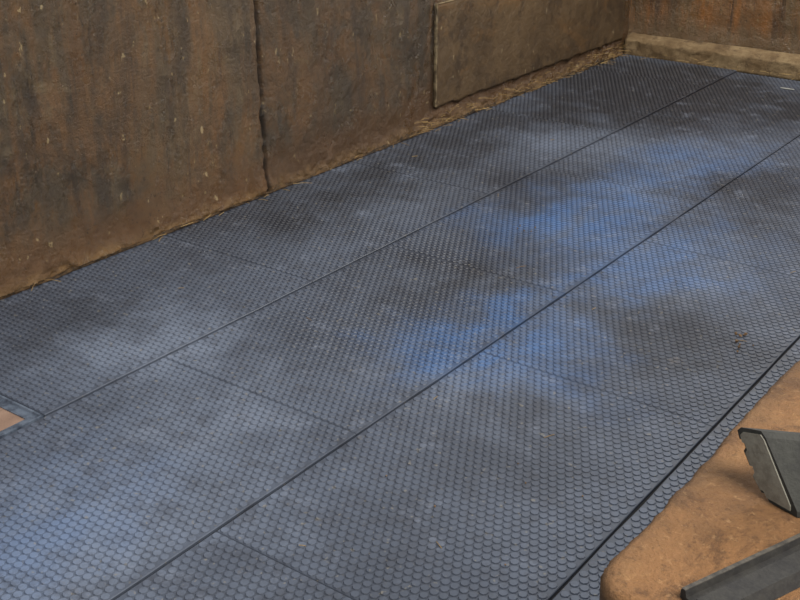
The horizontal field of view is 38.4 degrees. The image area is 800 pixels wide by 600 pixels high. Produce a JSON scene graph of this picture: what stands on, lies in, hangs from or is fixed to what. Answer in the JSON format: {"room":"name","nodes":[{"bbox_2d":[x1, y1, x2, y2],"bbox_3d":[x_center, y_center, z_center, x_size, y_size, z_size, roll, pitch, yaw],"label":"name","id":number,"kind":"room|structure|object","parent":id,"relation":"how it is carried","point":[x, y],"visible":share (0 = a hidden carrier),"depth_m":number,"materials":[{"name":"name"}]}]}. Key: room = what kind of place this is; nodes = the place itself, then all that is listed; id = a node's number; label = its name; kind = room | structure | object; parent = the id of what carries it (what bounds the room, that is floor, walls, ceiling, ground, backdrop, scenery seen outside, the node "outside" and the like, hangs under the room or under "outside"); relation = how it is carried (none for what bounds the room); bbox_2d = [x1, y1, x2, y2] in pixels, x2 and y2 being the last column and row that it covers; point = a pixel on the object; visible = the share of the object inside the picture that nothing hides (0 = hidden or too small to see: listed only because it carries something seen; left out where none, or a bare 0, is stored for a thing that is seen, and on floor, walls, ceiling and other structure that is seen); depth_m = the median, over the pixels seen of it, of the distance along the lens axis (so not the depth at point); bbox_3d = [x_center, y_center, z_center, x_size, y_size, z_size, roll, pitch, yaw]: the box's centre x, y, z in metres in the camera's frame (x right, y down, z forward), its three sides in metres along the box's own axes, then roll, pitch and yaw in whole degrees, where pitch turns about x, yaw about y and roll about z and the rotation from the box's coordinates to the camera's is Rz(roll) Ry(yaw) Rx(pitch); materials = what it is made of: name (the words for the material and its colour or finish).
{"room":"animal stable","nodes":[
{"label":"animal stable","id":0,"kind":"room"},
{"bbox_2d":[0,0,630,299],"bbox_3d":[-1.091,-1.808,5.432,0.282,3.000,9.860,17,30,33],"label":"wall","id":1,"kind":"structure","parent":0,"point":[124,123],"depth_m":5.67,"materials":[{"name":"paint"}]},
{"bbox_2d":[433,0,624,108],"bbox_3d":[1.018,-1.986,8.325,0.026,0.696,2.701,17,30,33],"label":"wall panel","id":2,"kind":"object","parent":1,"relation":"attached to","point":[479,45],"visible":1,"depth_m":8.00,"materials":[{"name":"metal"}]},
{"bbox_2d":[0,59,799,599],"bbox_3d":[1.030,0.278,4.622,5.600,0.120,10.200,17,30,33],"label":"floor","id":3,"kind":"structure","parent":0,"point":[7,419],"depth_m":4.13,"materials":[{"name":"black blue-grey studded rubber"}]},
{"bbox_2d":[0,395,43,438],"bbox_3d":[-2.184,0.592,3.774,0.960,0.014,1.730,17,30,33],"label":"edging strip","id":4,"kind":"object","parent":3,"relation":"on","point":[29,415],"visible":1,"depth_m":4.17,"materials":[{"name":"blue metal"}]},
{"bbox_2d":[0,235,311,416],"bbox_3d":[-1.232,0.048,4.960,0.976,0.015,1.489,17,30,33],"label":"tile","id":5,"kind":"object","parent":3,"relation":"on","point":[109,319],"visible":1,"depth_m":4.92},
{"bbox_2d":[0,358,355,599],"bbox_3d":[-0.988,0.601,3.749,0.976,0.015,1.488,17,30,33],"label":"tile","id":6,"kind":"object","parent":3,"relation":"on","point":[101,492],"visible":1,"depth_m":3.79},
{"bbox_2d":[116,532,352,599],"bbox_3d":[-0.612,1.079,2.706,0.980,0.015,1.489,17,30,33],"label":"tile","id":7,"kind":"object","parent":3,"relation":"on","point":[219,567],"visible":1,"depth_m":3.30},
{"bbox_2d":[165,162,487,282],"bbox_3d":[-0.347,-0.450,6.050,0.975,0.015,1.488,17,30,33],"label":"tile","id":8,"kind":"object","parent":3,"relation":"on","point":[329,221],"visible":1,"depth_m":5.96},
{"bbox_2d":[164,245,563,435],"bbox_3d":[-0.102,0.102,4.839,0.976,0.015,1.489,17,30,33],"label":"tile","id":9,"kind":"object","parent":3,"relation":"on","point":[385,327],"visible":1,"depth_m":4.72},
{"bbox_2d":[216,352,711,599],"bbox_3d":[0.273,0.581,3.796,0.978,0.015,1.488,17,30,33],"label":"tile","id":10,"kind":"object","parent":3,"relation":"on","point":[366,533],"visible":1,"depth_m":3.70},
{"bbox_2d":[352,109,611,195],"bbox_3d":[0.538,-0.949,7.140,0.976,0.015,1.489,17,30,33],"label":"tile","id":11,"kind":"object","parent":3,"relation":"on","point":[490,151],"visible":1,"depth_m":7.07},
{"bbox_2d":[0,52,619,298],"bbox_3d":[-0.101,-0.948,7.065,0.033,0.043,6.450,17,30,33],"label":"bank","id":12,"kind":"object","parent":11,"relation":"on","point":[598,61],"visible":0.97,"depth_m":6.66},
{"bbox_2d":[302,139,794,547],"bbox_3d":[0.358,-0.136,5.330,2.552,0.006,4.137,17,30,33],"label":"straw","id":13,"kind":"object","parent":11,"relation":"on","point":[553,139],"visible":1,"depth_m":4.25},
{"bbox_2d":[391,169,698,294],"bbox_3d":[0.783,-0.396,5.929,0.978,0.015,1.489,17,30,33],"label":"tile","id":14,"kind":"object","parent":3,"relation":"on","point":[583,225],"visible":1,"depth_m":5.83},
{"bbox_2d":[486,69,704,133],"bbox_3d":[1.424,-1.447,8.230,0.976,0.015,1.489,17,30,33],"label":"tile","id":15,"kind":"object","parent":3,"relation":"on","point":[608,101],"visible":0.99,"depth_m":8.16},
{"bbox_2d":[31,46,799,290],"bbox_3d":[0.883,-0.856,6.775,1.950,0.111,6.050,17,30,33],"label":"litter","id":16,"kind":"object","parent":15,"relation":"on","point":[611,54],"visible":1,"depth_m":8.03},
{"bbox_2d":[552,453,708,599],"bbox_3d":[0.824,0.857,3.188,0.688,0.015,1.488,17,30,33],"label":"tile","id":17,"kind":"object","parent":3,"relation":"on","point":[585,585],"visible":0.15,"depth_m":3.49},
{"bbox_2d":[482,241,799,428],"bbox_3d":[1.159,0.082,4.886,0.978,0.015,1.489,17,30,33],"label":"tile","id":18,"kind":"object","parent":3,"relation":"on","point":[659,334],"visible":1,"depth_m":4.76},
{"bbox_2d":[735,332,753,352],"bbox_3d":[1.394,0.172,4.653,0.074,0.018,0.175,5,25,10],"label":"crumbs","id":19,"kind":"object","parent":18,"relation":"on","point":[745,333],"visible":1,"depth_m":4.67,"materials":[{"name":"brown"}]},
{"bbox_2d":[590,54,736,87],"bbox_3d":[2.052,-1.801,9.003,0.973,0.015,0.623,17,30,33],"label":"tile","id":20,"kind":"object","parent":3,"relation":"on","point":[686,73],"visible":1,"depth_m":8.97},
{"bbox_2d":[543,114,793,203],"bbox_3d":[1.668,-0.894,7.020,0.976,0.015,1.488,17,30,33],"label":"tile","id":21,"kind":"object","parent":3,"relation":"on","point":[670,156],"visible":1,"depth_m":6.94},
{"bbox_2d":[624,32,799,80],"bbox_3d":[4.013,-1.469,8.080,5.300,0.180,0.117,17,30,33],"label":"kerb","id":22,"kind":"object","parent":3,"relation":"on","point":[744,59],"visible":1,"depth_m":9.06,"materials":[{"name":"beige concrete"}]},
{"bbox_2d":[645,166,799,277],"bbox_3d":[2.044,-0.416,5.976,0.980,0.015,1.489,17,30,33],"label":"tile","id":23,"kind":"object","parent":3,"relation":"on","point":[753,220],"visible":1,"depth_m":5.88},
{"bbox_2d":[653,72,799,138],"bbox_3d":[2.553,-1.393,8.109,0.976,0.015,1.489,17,30,33],"label":"tile","id":24,"kind":"object","parent":3,"relation":"on","point":[757,103],"visible":1,"depth_m":7.99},
{"bbox_2d":[692,339,799,458],"bbox_3d":[1.710,0.360,4.279,0.688,0.015,1.489,17,30,33],"label":"tile","id":25,"kind":"object","parent":3,"relation":"on","point":[710,444],"visible":0.29,"depth_m":4.21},
{"bbox_2d":[756,136,799,173],"bbox_3d":[2.929,-0.916,7.066,0.978,0.015,1.488,17,30,33],"label":"tile","id":26,"kind":"object","parent":3,"relation":"on","point":[787,159],"visible":1,"depth_m":6.88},
{"bbox_2d":[600,360,799,599],"bbox_3d":[2.656,-0.346,4.320,0.378,1.265,7.733,17,30,33],"label":"rock","id":27,"kind":"structure","parent":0,"point":[721,517],"depth_m":1.43,"materials":[{"name":"brown stone"}]},
{"bbox_2d":[680,533,799,599],"bbox_3d":[0.448,0.311,1.343,0.270,0.016,0.060,-14,28,-29],"label":"metal beam","id":28,"kind":"structure","parent":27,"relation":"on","point":[771,573],"depth_m":1.31,"materials":[{"name":"metal"}]},
{"bbox_2d":[737,427,799,517],"bbox_3d":[0.586,0.223,1.444,0.316,0.092,0.072,4,25,9],"label":"edging","id":29,"kind":"object","parent":27,"relation":"on","point":[773,455],"visible":1,"depth_m":1.45,"materials":[{"name":"grey metal"}]},
{"bbox_2d":[628,0,799,53],"bbox_3d":[4.023,-2.826,7.658,5.500,3.000,0.225,17,30,33],"label":"wall","id":30,"kind":"structure","parent":0,"point":[770,25],"depth_m":9.02,"materials":[{"name":"paint"}]}
]}

